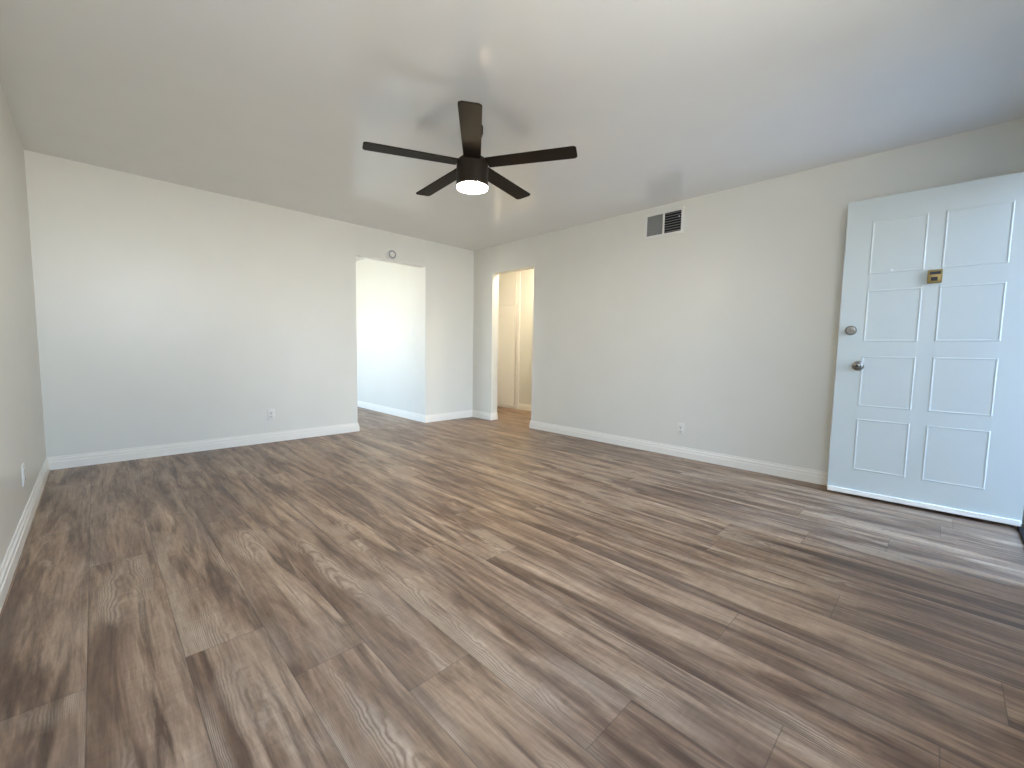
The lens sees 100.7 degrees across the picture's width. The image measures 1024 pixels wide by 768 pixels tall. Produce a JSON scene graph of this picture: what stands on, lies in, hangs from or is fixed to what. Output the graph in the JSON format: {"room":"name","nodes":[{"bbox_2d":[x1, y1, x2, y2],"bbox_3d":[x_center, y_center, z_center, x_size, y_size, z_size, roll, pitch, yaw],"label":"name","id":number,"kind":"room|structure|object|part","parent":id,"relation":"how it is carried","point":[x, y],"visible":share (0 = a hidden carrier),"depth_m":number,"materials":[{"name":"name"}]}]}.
{"room":"empty living room","nodes":[
{"label":"empty living room","id":0,"kind":"room"},
{"bbox_2d":[0,85,45,566],"bbox_3d":[-2.940,-0.453,2.450,0.120,2.412,8.702,-4,6,-44],"label":"wall","id":1,"kind":"structure","parent":0,"point":[22,436],"depth_m":2.38,"materials":[{"name":"paint"}]},
{"bbox_2d":[21,463,25,486],"bbox_3d":[-2.630,0.488,2.285,0.009,0.116,0.072,-4,6,-44],"label":"wall outlet","id":2,"kind":"object","parent":1,"relation":"attached to","point":[22,465],"visible":1,"depth_m":2.26,"materials":[{"name":"white plastic"}]},
{"bbox_2d":[0,458,49,612],"bbox_3d":[-1.790,0.804,1.452,0.015,0.102,5.262,-4,6,-44],"label":"baseboard","id":3,"kind":"structure","parent":1,"relation":"attached to","point":[9,564],"depth_m":2.04,"materials":[{"name":"white paint"}]},
{"bbox_2d":[24,150,473,456],"bbox_3d":[-2.135,-0.626,4.762,4.277,2.412,0.120,-4,6,-44],"label":"wall","id":4,"kind":"structure","parent":0,"point":[167,312],"depth_m":3.93,"materials":[{"name":"paint"}]},
{"bbox_2d":[46,423,359,469],"bbox_3d":[-2.773,0.565,4.237,2.528,0.102,0.135,-4,6,-44],"label":"baseboard","id":5,"kind":"structure","parent":4,"relation":"attached to","point":[93,458],"depth_m":3.93,"materials":[{"name":"white paint"}]},
{"bbox_2d":[267,409,274,419],"bbox_3d":[-2.499,0.316,4.404,0.072,0.116,0.009,-4,6,-44],"label":"wall outlet","id":6,"kind":"object","parent":4,"relation":"attached to","point":[270,412],"visible":1,"depth_m":4.40,"materials":[{"name":"white plastic"}]},
{"bbox_2d":[385,249,395,260],"bbox_3d":[-1.477,-1.587,5.202,0.144,0.144,0.046,-4,6,-44],"label":"smoke detector","id":7,"kind":"object","parent":4,"relation":"attached to","point":[390,254],"visible":1,"depth_m":5.18,"materials":[{"name":"white plastic"}]},
{"bbox_2d":[356,259,420,413],"bbox_3d":[-2.271,-0.796,6.864,0.120,2.412,3.080,-4,6,-44],"label":"wall","id":8,"kind":"structure","parent":0,"point":[387,294],"depth_m":6.35,"materials":[{"name":"paint"}]},
{"bbox_2d":[0,406,1023,767],"bbox_3d":[-0.810,0.675,4.658,6.147,0.120,8.702,-4,6,-44],"label":"floor","id":9,"kind":"structure","parent":0,"point":[394,591],"depth_m":1.59,"materials":[{"name":"laminate"}]},
{"bbox_2d":[497,271,520,408],"bbox_3d":[-0.007,-0.815,7.559,0.541,2.412,0.862,-4,6,-44],"label":"linen cabinet","id":10,"kind":"object","parent":9,"relation":"on","point":[509,283],"visible":0.44,"depth_m":7.22,"materials":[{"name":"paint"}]},
{"bbox_3d":[-0.209,-0.490,7.411,0.018,1.696,0.743,-4,6,-44],"label":"door","id":11,"kind":"part","parent":10,"relation":"part of","materials":[{"name":"paint"}]},
{"bbox_3d":[-0.186,-1.657,7.314,0.018,0.620,0.753,-4,6,-44],"label":"door","id":12,"kind":"part","parent":10,"relation":"part of","materials":[{"name":"paint"}]},
{"bbox_2d":[1017,526,1023,542],"bbox_3d":[2.707,0.869,2.108,0.924,0.014,0.185,-4,6,-44],"label":"threshold","id":13,"kind":"object","parent":9,"relation":"on","point":[1020,529],"visible":1,"depth_m":2.42,"materials":[{"name":"black metal"}]},
{"bbox_2d":[0,0,1023,260],"bbox_3d":[-0.769,-1.849,4.455,6.147,0.120,8.702,-4,6,-44],"label":"ceiling","id":14,"kind":"structure","parent":0,"point":[276,103],"depth_m":2.32,"materials":[{"name":"paint"}]},
{"bbox_2d":[362,100,576,198],"bbox_3d":[-0.272,-1.447,2.754,1.288,0.394,1.255,-4,6,-44],"label":"ceiling fan","id":15,"kind":"object","parent":14,"relation":"hanging from","point":[472,174],"visible":1,"depth_m":2.63,"materials":[{"name":"brown metal"}]},
{"bbox_3d":[-0.607,-1.398,2.578,0.567,0.008,0.121,-2,10,-22],"label":"blade","id":16,"kind":"part","parent":15,"relation":"part of","materials":[{"name":"black wood"}]},
{"bbox_3d":[-0.500,-1.427,3.012,0.121,0.008,0.567,-11,10,-39],"label":"blade","id":17,"kind":"part","parent":15,"relation":"part of","materials":[{"name":"black wood"}]},
{"bbox_3d":[-0.226,-1.385,2.342,0.121,0.008,0.567,5,3,-5],"label":"blade","id":18,"kind":"part","parent":15,"relation":"part of","materials":[{"name":"black wood"}]},
{"bbox_3d":[-0.053,-1.431,3.045,0.121,0.008,0.567,-5,1,32],"label":"blade","id":19,"kind":"part","parent":15,"relation":"part of","materials":[{"name":"black wood"}]},
{"bbox_3d":[0.117,-1.405,2.631,0.567,0.008,0.121,1,-2,14],"label":"blade","id":20,"kind":"part","parent":15,"relation":"part of","materials":[{"name":"black wood"}]},
{"bbox_2d":[519,269,533,404],"bbox_3d":[1.204,-0.678,6.090,0.120,2.412,2.936,-4,6,-44],"label":"wall","id":21,"kind":"structure","parent":0,"point":[527,276],"depth_m":6.98,"materials":[{"name":"paint"}]},
{"bbox_2d":[518,403,530,410],"bbox_3d":[1.137,0.476,6.135,0.015,0.102,2.936,-4,6,-44],"label":"baseboard","id":22,"kind":"structure","parent":21,"relation":"attached to","point":[526,407],"depth_m":7.07,"materials":[{"name":"white paint"}]},
{"bbox_2d":[473,118,1023,506],"bbox_3d":[0.968,-0.574,4.742,0.120,2.412,6.502,-4,6,-44],"label":"wall","id":23,"kind":"structure","parent":0,"point":[725,327],"depth_m":3.79,"materials":[{"name":"paint"}]},
{"bbox_2d":[357,400,497,422],"bbox_3d":[-2.020,0.380,6.699,3.747,0.102,0.824,4,5,31],"label":"baseboard","id":24,"kind":"structure","parent":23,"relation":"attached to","point":[392,411],"depth_m":6.11,"materials":[{"name":"white paint"}]},
{"bbox_2d":[644,206,684,239],"bbox_3d":[1.458,-1.544,4.082,0.017,0.238,0.394,-4,6,-44],"label":"air vent","id":25,"kind":"object","parent":23,"relation":"in","point":[667,222],"visible":1,"depth_m":4.08,"materials":[{"name":"white plastic"}]},
{"bbox_2d":[677,423,684,435],"bbox_3d":[1.613,0.431,4.055,0.009,0.116,0.072,-4,6,-44],"label":"wall outlet","id":26,"kind":"object","parent":23,"relation":"attached to","point":[680,426],"visible":1,"depth_m":4.05,"materials":[{"name":"white plastic"}]},
{"bbox_2d":[529,420,1023,523],"bbox_3d":[1.704,0.652,4.058,0.135,0.102,4.090,-4,6,-44],"label":"baseboard","id":27,"kind":"structure","parent":23,"relation":"attached to","point":[786,471],"depth_m":3.94,"materials":[{"name":"white paint"}]},
{"bbox_3d":[1.634,-0.258,0.938,4.277,2.412,0.120,-4,6,-44],"label":"wall","id":28,"kind":"structure","parent":0,"visible":0},
{"bbox_2d":[827,172,1023,525],"bbox_3d":[2.668,-0.214,2.716,0.930,2.030,0.180,5,6,43],"label":"door","id":29,"kind":"structure","parent":28,"relation":"in","point":[928,413],"depth_m":2.67,"materials":[{"name":"white paint"}]},
{"bbox_3d":[2.379,-0.124,2.919,0.066,0.066,0.068,5,6,43],"label":"knob","id":30,"kind":"part","parent":29,"relation":"part of","materials":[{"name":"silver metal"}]},
{"bbox_3d":[2.502,0.429,2.883,0.273,0.360,0.002,5,6,43],"label":"panel","id":31,"kind":"part","parent":29,"relation":"part of","materials":[{"name":"white wood"}]},
{"bbox_3d":[2.510,-0.011,2.848,0.273,0.347,0.002,5,6,43],"label":"panel","id":32,"kind":"part","parent":29,"relation":"part of","materials":[{"name":"white wood"}]},
{"bbox_3d":[2.517,-0.455,2.812,0.273,0.345,0.002,5,6,43],"label":"panel","id":33,"kind":"part","parent":29,"relation":"part of","materials":[{"name":"white wood"}]},
{"bbox_3d":[2.524,-0.910,2.776,0.273,0.352,0.002,5,6,43],"label":"panel","id":34,"kind":"part","parent":29,"relation":"part of","materials":[{"name":"white wood"}]},
{"bbox_3d":[2.757,0.453,2.643,0.277,0.360,0.002,5,6,43],"label":"panel","id":35,"kind":"part","parent":29,"relation":"part of","materials":[{"name":"white wood"}]},
{"bbox_3d":[2.765,0.013,2.608,0.277,0.347,0.002,5,6,43],"label":"panel","id":36,"kind":"part","parent":29,"relation":"part of","materials":[{"name":"white wood"}]},
{"bbox_3d":[2.772,-0.432,2.572,0.277,0.345,0.002,5,6,43],"label":"panel","id":37,"kind":"part","parent":29,"relation":"part of","materials":[{"name":"white wood"}]},
{"bbox_3d":[2.779,-0.887,2.536,0.277,0.352,0.002,5,6,43],"label":"panel","id":38,"kind":"part","parent":29,"relation":"part of","materials":[{"name":"white wood"}]}
]}

